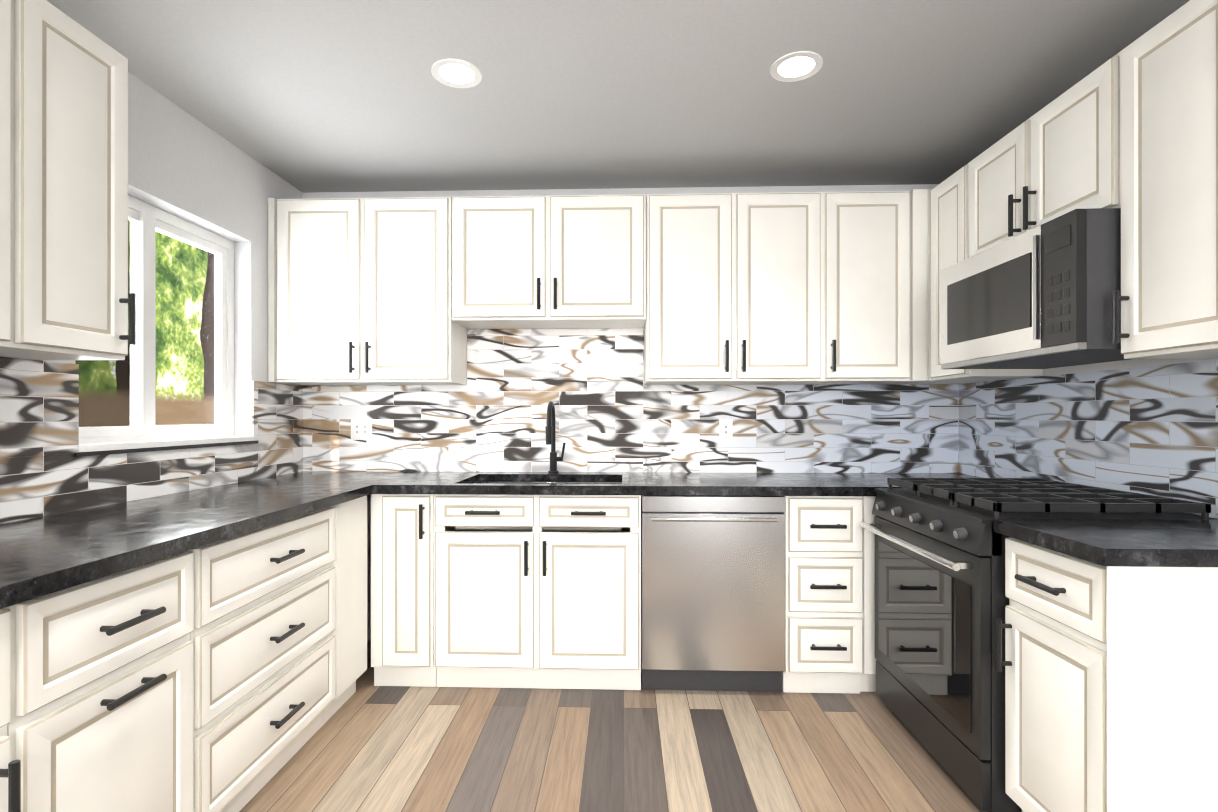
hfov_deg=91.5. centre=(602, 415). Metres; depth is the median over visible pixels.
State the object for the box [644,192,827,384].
upper cabinet
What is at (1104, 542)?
countertop
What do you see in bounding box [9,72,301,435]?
wall
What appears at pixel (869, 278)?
upper cabinet
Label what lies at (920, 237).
filler panel
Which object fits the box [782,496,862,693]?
base cabinet
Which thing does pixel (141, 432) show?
window
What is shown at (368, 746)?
floor
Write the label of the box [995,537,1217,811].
base cabinet
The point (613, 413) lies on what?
tile backsplash
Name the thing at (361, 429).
outlet
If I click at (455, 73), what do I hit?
recessed light
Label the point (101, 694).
base cabinet
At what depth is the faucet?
3.10 m
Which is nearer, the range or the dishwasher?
the range
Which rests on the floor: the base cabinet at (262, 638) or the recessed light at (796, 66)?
the base cabinet at (262, 638)
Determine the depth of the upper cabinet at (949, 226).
2.65 m
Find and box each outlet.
[351,419,371,439]
[719,419,732,439]
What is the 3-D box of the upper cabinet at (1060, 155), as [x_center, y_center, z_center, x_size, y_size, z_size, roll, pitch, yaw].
[1.660,-0.844,2.120,0.362,0.463,0.757,0,0,2]
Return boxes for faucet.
[545,401,565,473]
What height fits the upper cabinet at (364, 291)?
0.910 m
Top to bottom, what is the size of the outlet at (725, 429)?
0.115 m
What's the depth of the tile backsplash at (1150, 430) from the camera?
2.17 m
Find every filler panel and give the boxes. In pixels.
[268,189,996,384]
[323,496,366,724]
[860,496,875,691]
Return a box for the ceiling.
[47,0,1188,192]
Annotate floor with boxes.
[239,639,986,811]
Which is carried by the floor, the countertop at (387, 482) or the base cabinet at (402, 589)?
the base cabinet at (402, 589)
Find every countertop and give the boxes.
[0,479,375,608]
[261,471,982,531]
[993,518,1217,566]
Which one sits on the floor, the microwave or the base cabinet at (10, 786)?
the base cabinet at (10, 786)
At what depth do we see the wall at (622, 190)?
3.19 m
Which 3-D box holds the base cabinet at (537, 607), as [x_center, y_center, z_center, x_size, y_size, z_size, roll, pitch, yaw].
[-0.281,0.783,2.874,0.917,0.875,0.642,0,0,2]
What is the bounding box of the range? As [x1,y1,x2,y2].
[860,478,1217,811]
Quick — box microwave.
[940,208,1128,368]
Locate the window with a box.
[74,195,257,456]
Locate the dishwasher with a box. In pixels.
[641,495,785,691]
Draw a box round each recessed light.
[431,58,481,87]
[770,51,822,81]
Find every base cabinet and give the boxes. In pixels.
[0,607,20,811]
[7,550,192,811]
[190,506,334,811]
[371,494,436,686]
[434,482,640,689]
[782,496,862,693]
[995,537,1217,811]
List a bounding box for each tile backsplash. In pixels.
[0,357,302,523]
[303,328,958,472]
[959,360,1217,517]
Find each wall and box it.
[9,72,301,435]
[302,184,938,638]
[966,359,1217,518]
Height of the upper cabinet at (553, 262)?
0.608 m
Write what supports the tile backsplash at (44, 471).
attached to the wall at (184, 165)
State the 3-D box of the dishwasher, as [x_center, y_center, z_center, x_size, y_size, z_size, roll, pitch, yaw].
[0.489,0.785,2.830,0.617,0.870,0.564,0,0,2]
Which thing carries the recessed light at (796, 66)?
in the ceiling
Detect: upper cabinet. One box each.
[0,0,135,359]
[277,197,466,384]
[452,194,645,328]
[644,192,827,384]
[820,191,910,383]
[931,163,1042,380]
[968,51,1120,257]
[1112,0,1217,358]
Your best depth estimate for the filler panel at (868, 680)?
2.57 m
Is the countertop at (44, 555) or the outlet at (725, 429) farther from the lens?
the outlet at (725, 429)
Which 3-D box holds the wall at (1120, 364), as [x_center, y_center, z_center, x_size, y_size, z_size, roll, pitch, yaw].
[1.864,-0.001,0.533,0.150,2.440,5.180,0,0,2]
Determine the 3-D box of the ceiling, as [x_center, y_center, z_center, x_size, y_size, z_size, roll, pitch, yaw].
[0.028,-1.271,0.598,3.825,0.100,5.480,0,0,2]
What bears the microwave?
attached to the upper cabinet at (1060, 155)
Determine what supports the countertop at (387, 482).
on the base cabinet at (537, 607)
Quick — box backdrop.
[76,229,214,425]
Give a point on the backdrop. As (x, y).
(180, 366)
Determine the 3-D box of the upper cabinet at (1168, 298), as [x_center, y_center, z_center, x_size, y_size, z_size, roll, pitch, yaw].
[1.640,-0.621,1.555,0.362,0.910,0.363,0,0,2]
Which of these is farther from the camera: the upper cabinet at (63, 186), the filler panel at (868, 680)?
the filler panel at (868, 680)

